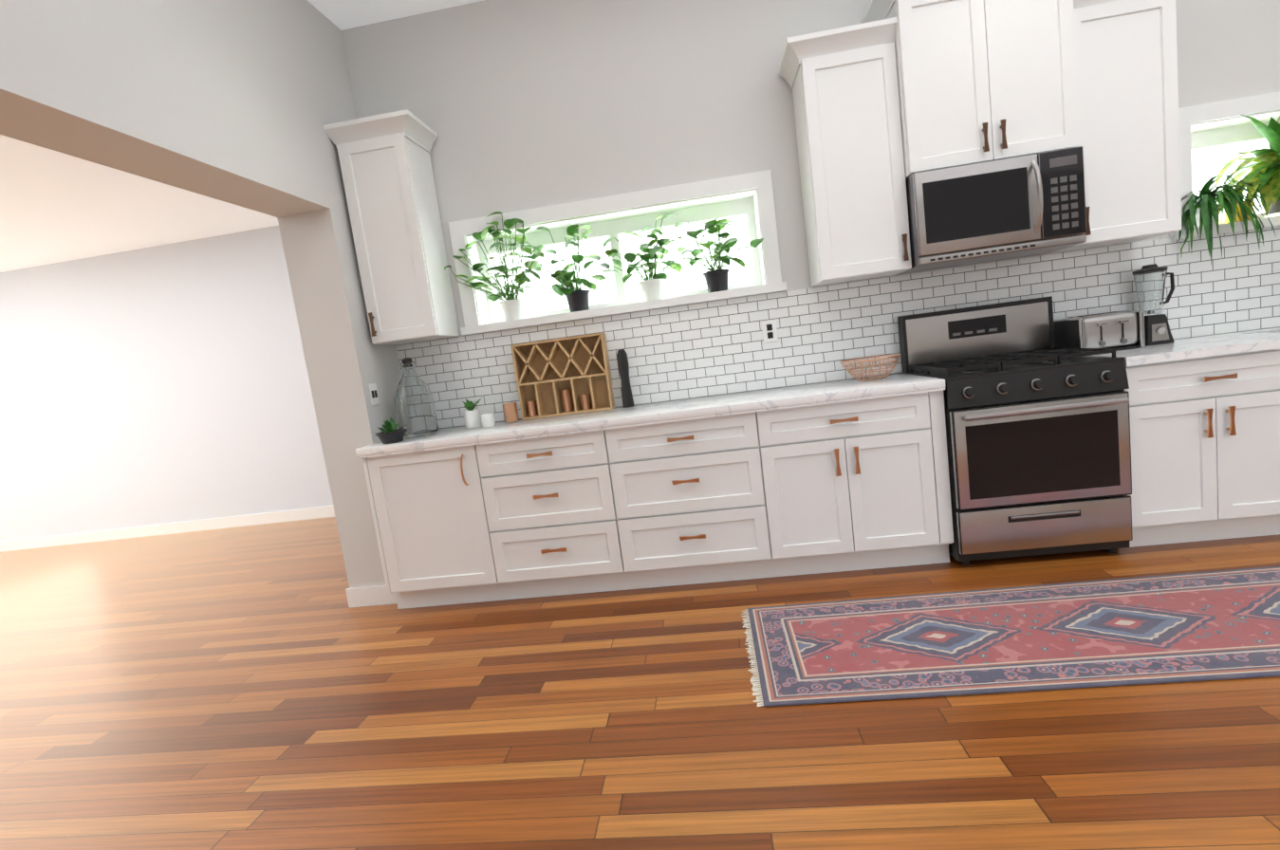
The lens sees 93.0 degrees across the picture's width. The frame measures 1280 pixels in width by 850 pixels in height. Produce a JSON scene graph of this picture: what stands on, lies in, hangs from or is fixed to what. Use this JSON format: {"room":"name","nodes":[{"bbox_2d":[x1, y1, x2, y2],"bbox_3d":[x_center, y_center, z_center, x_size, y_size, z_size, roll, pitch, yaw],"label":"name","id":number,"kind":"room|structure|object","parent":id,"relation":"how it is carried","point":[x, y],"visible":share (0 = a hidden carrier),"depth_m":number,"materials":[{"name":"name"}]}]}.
{"room":"kitchen","nodes":[
{"label":"kitchen","id":0,"kind":"room"},
{"bbox_2d":[0,134,278,272],"bbox_3d":[-6.028,-1.167,2.073,7.810,0.100,8.400,-7,7,7],"label":"ceiling","id":1,"kind":"structure","parent":0,"point":[56,207],"depth_m":4.82,"materials":[{"name":"paint"}]},
{"bbox_2d":[0,225,333,541],"bbox_3d":[-5.313,-0.258,6.275,7.610,2.850,0.200,-7,7,7],"label":"wall","id":2,"kind":"structure","parent":0,"point":[168,383],"depth_m":6.11,"materials":[{"name":"paint"}]},
{"bbox_2d":[0,0,503,588],"bbox_3d":[-1.855,-0.402,1.836,0.300,3.270,8.200,-7,7,7],"label":"wall","id":3,"kind":"structure","parent":0,"point":[239,102],"depth_m":2.70,"materials":[{"name":"paint"}]},
{"bbox_2d":[0,505,396,608],"bbox_3d":[-1.523,1.151,1.904,15.800,0.110,8.000,-7,7,7],"label":"baseboard","id":4,"kind":"structure","parent":3,"relation":"attached to","point":[367,596],"depth_m":6.23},
{"bbox_2d":[368,383,379,405],"bbox_3d":[-1.482,-0.172,3.389,0.009,0.120,0.080,-7,7,7],"label":"switch plate","id":5,"kind":"object","parent":3,"relation":"attached to","point":[373,393],"visible":1,"depth_m":3.38,"materials":[{"name":"white plastic"}]},
{"bbox_2d":[307,0,483,30],"bbox_3d":[1.847,-2.442,0.499,8.390,0.100,5.660,-7,7,7],"label":"ceiling","id":6,"kind":"structure","parent":0,"point":[343,14],"depth_m":3.37,"materials":[{"name":"paint"}]},
{"bbox_2d":[0,516,1279,849],"bbox_3d":[-1.509,1.254,1.916,16.200,0.100,8.400,-7,7,7],"label":"floor","id":7,"kind":"structure","parent":0,"point":[256,687],"depth_m":2.04,"materials":[{"name":"brown wood"}]},
{"bbox_2d":[361,445,501,609],"bbox_3d":[-1.059,0.516,3.480,0.617,0.874,0.608,-7,7,7],"label":"base cabinet","id":8,"kind":"object","parent":7,"relation":"on","point":[429,508],"depth_m":3.18,"materials":[{"name":"white wood"}]},
{"bbox_2d":[355,372,945,459],"bbox_3d":[0.002,-0.059,3.279,2.910,0.051,0.637,-7,7,7],"label":"countertop","id":9,"kind":"structure","parent":8,"relation":"on","point":[778,398],"depth_m":3.04,"materials":[{"name":"stone"}]},
{"bbox_2d":[375,417,408,444],"bbox_3d":[-1.317,0.025,3.225,0.167,0.136,0.156,-7,7,7],"label":"potted plant","id":10,"kind":"object","parent":9,"relation":"on","point":[391,434],"visible":1,"depth_m":3.20,"materials":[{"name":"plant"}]},
{"bbox_2d":[394,357,438,438],"bbox_3d":[-1.287,-0.160,3.451,0.216,0.440,0.216,-7,7,7],"label":"bottle","id":11,"kind":"object","parent":9,"relation":"on","point":[415,408],"visible":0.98,"depth_m":3.38,"materials":[{"name":"clear glass"}]},
{"bbox_2d":[463,397,482,428],"bbox_3d":[-0.957,-0.069,3.492,0.116,0.166,0.113,-7,7,7],"label":"potted succulent","id":12,"kind":"object","parent":9,"relation":"on","point":[472,417],"visible":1,"depth_m":3.46,"materials":[{"name":"white ceramic"}]},
{"bbox_2d":[480,412,495,427],"bbox_3d":[-0.851,-0.027,3.402,0.070,0.075,0.070,-7,7,7],"label":"jar","id":13,"kind":"object","parent":9,"relation":"on","point":[488,419],"visible":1,"depth_m":3.37,"materials":[{"name":"white ceramic"}]},
{"bbox_2d":[501,402,519,423],"bbox_3d":[-0.750,-0.072,3.528,0.080,0.110,0.080,-7,7,7],"label":"jar","id":14,"kind":"object","parent":9,"relation":"on","point":[510,412],"visible":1,"depth_m":3.50,"materials":[{"name":"orange metal"}]},
{"bbox_2d":[510,333,614,420],"bbox_3d":[-0.447,-0.283,3.559,0.540,0.440,0.109,-7,7,7],"label":"organizer","id":15,"kind":"object","parent":9,"relation":"on","point":[563,376],"visible":1,"depth_m":3.57,"materials":[{"name":"brown wood"}]},
{"bbox_2d":[616,349,634,408],"bbox_3d":[-0.087,-0.271,3.503,0.070,0.335,0.068,-7,7,7],"label":"pepper mill","id":16,"kind":"object","parent":9,"relation":"on","point":[623,371],"visible":1,"depth_m":3.48,"materials":[{"name":"black plastic"}]},
{"bbox_2d":[839,353,901,380],"bbox_3d":[1.238,-0.304,3.258,0.309,0.112,0.309,-7,7,7],"label":"wire basket","id":17,"kind":"object","parent":9,"relation":"on","point":[848,370],"visible":1,"depth_m":3.22,"materials":[{"name":"metal"}]},
{"bbox_2d":[475,429,627,600],"bbox_3d":[-0.423,0.442,3.403,0.673,0.874,0.608,-7,7,7],"label":"base cabinet","id":18,"kind":"object","parent":7,"relation":"on","point":[551,511],"depth_m":3.10,"materials":[{"name":"white wood"}]},
{"bbox_2d":[608,411,779,589],"bbox_3d":[0.276,0.360,3.319,0.746,0.874,0.608,-7,7,7],"label":"base cabinet","id":19,"kind":"object","parent":7,"relation":"on","point":[692,495],"depth_m":3.02,"materials":[{"name":"white wood"}]},
{"bbox_2d":[760,389,954,576],"bbox_3d":[1.070,0.267,3.223,0.864,0.874,0.608,-7,7,7],"label":"base cabinet","id":20,"kind":"object","parent":7,"relation":"on","point":[853,485],"depth_m":2.92,"materials":[{"name":"white wood"}]},
{"bbox_2d":[741,566,1279,706],"bbox_3d":[1.783,0.729,2.231,2.770,0.007,0.760,-7,7,7],"label":"rug","id":21,"kind":"object","parent":7,"relation":"on","point":[1211,625],"visible":1,"depth_m":2.22,"materials":[{"name":"red fabric"}]},
{"bbox_2d":[897,296,1132,565],"bbox_3d":[1.846,0.006,3.045,0.762,1.228,0.712,-7,7,7],"label":"range","id":22,"kind":"object","parent":7,"relation":"on","point":[1037,422],"visible":0.96,"depth_m":2.79,"materials":[{"name":"silver metal"}]},
{"bbox_2d":[1123,348,1279,547],"bbox_3d":[2.628,0.084,3.035,0.756,0.874,0.608,-7,7,7],"label":"base cabinet","id":23,"kind":"object","parent":7,"relation":"on","point":[1205,445],"visible":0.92,"depth_m":2.72,"materials":[{"name":"white wood"}]},
{"bbox_2d":[1085,327,1279,366],"bbox_3d":[3.770,-0.506,2.823,3.197,0.039,0.637,-7,7,7],"label":"countertop","id":24,"kind":"structure","parent":23,"relation":"on","point":[1233,343],"depth_m":2.72,"materials":[{"name":"stone"}]},
{"bbox_2d":[1053,310,1145,351],"bbox_3d":[2.370,-0.478,3.142,0.300,0.192,0.256,-7,7,7],"label":"toaster","id":25,"kind":"object","parent":24,"relation":"on","point":[1121,330],"visible":0.83,"depth_m":3.04,"materials":[{"name":"silver metal"}]},
{"bbox_2d":[1131,263,1174,345],"bbox_3d":[2.653,-0.622,3.126,0.184,0.405,0.144,-7,7,7],"label":"blender","id":26,"kind":"object","parent":24,"relation":"on","point":[1149,282],"visible":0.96,"depth_m":3.09,"materials":[{"name":"black plastic"}]},
{"bbox_2d":[341,0,1279,345],"bbox_3d":[2.345,-1.133,3.357,8.390,3.270,0.260,-7,7,7],"label":"wall","id":27,"kind":"structure","parent":0,"point":[520,104],"depth_m":3.39,"materials":[{"name":"paint"}]},
{"bbox_2d":[323,109,459,344],"bbox_3d":[-1.365,-1.062,3.430,0.505,1.162,0.359,-7,7,7],"label":"upper cabinet","id":28,"kind":"object","parent":27,"relation":"attached to","point":[386,168],"visible":0.98,"depth_m":3.31,"materials":[{"name":"white wood"}]},
{"bbox_2d":[447,169,787,335],"bbox_3d":[-0.148,-0.987,3.605,1.910,0.660,0.285,-7,7,7],"label":"window","id":29,"kind":"structure","parent":27,"relation":"in","point":[750,196],"depth_m":3.56,"materials":[{"name":"plastic"}]},
{"bbox_2d":[444,211,763,321],"bbox_3d":[-0.215,-0.980,3.412,1.797,0.613,0.532,-7,7,7],"label":"potted plant","id":30,"kind":"object","parent":29,"relation":"on","point":[577,298],"visible":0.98,"depth_m":3.52,"materials":[{"name":"plant"}]},
{"bbox_2d":[396,225,1279,428],"bbox_3d":[1.946,-0.610,3.331,6.890,0.550,0.009,-7,7,7],"label":"backsplash","id":31,"kind":"structure","parent":27,"relation":"attached to","point":[702,349],"depth_m":3.42,"materials":[{"name":"tile"}]},
{"bbox_2d":[761,319,778,342],"bbox_3d":[0.739,-0.533,3.459,0.080,0.120,0.008,-7,7,7],"label":"outlet","id":32,"kind":"object","parent":31,"relation":"attached to","point":[769,330],"visible":1,"depth_m":3.46,"materials":[{"name":"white plastic"}]},
{"bbox_2d":[789,34,911,286],"bbox_3d":[1.090,-1.317,3.160,0.445,1.093,0.318,-7,7,7],"label":"upper cabinet","id":33,"kind":"object","parent":27,"relation":"attached to","point":[890,97],"depth_m":3.01,"materials":[{"name":"white wood"}]},
{"bbox_2d":[869,0,1085,178],"bbox_3d":[1.645,-1.686,3.022,0.763,0.825,0.378,-7,7,7],"label":"upper cabinet","id":34,"kind":"object","parent":27,"relation":"attached to","point":[977,81],"depth_m":2.85,"materials":[{"name":"white wood"}]},
{"bbox_2d":[897,146,1086,274],"bbox_3d":[1.722,-1.056,3.051,0.754,0.434,0.469,-7,7,7],"label":"microwave","id":35,"kind":"object","parent":34,"relation":"attached to","point":[1016,207],"visible":1,"depth_m":2.88,"materials":[{"name":"silver metal"}]},
{"bbox_2d":[1040,0,1181,255],"bbox_3d":[2.297,-1.458,3.014,0.468,1.093,0.318,-7,7,7],"label":"upper cabinet","id":36,"kind":"object","parent":27,"relation":"attached to","point":[1130,85],"depth_m":2.86,"materials":[{"name":"white wood"}]},
{"bbox_2d":[1168,92,1279,241],"bbox_3d":[3.407,-1.381,3.179,1.325,0.655,0.285,-7,7,7],"label":"window","id":37,"kind":"structure","parent":27,"relation":"in","point":[1215,124],"depth_m":3.13,"materials":[{"name":"plastic"}]},
{"bbox_2d":[1159,114,1279,262],"bbox_3d":[3.353,-1.310,2.989,1.424,0.890,0.548,-7,7,7],"label":"potted plant","id":38,"kind":"object","parent":37,"relation":"on","point":[1261,177],"visible":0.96,"depth_m":3.09,"materials":[{"name":"plant"}]},
{"label":"outside","id":39,"kind":"structure","parent":0,"visible":0},
{"bbox_2d":[496,141,1261,314],"bbox_3d":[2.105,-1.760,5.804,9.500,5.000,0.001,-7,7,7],"label":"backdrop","id":40,"kind":"structure","parent":39,"point":[534,298],"depth_m":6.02,"materials":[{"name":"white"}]}
]}

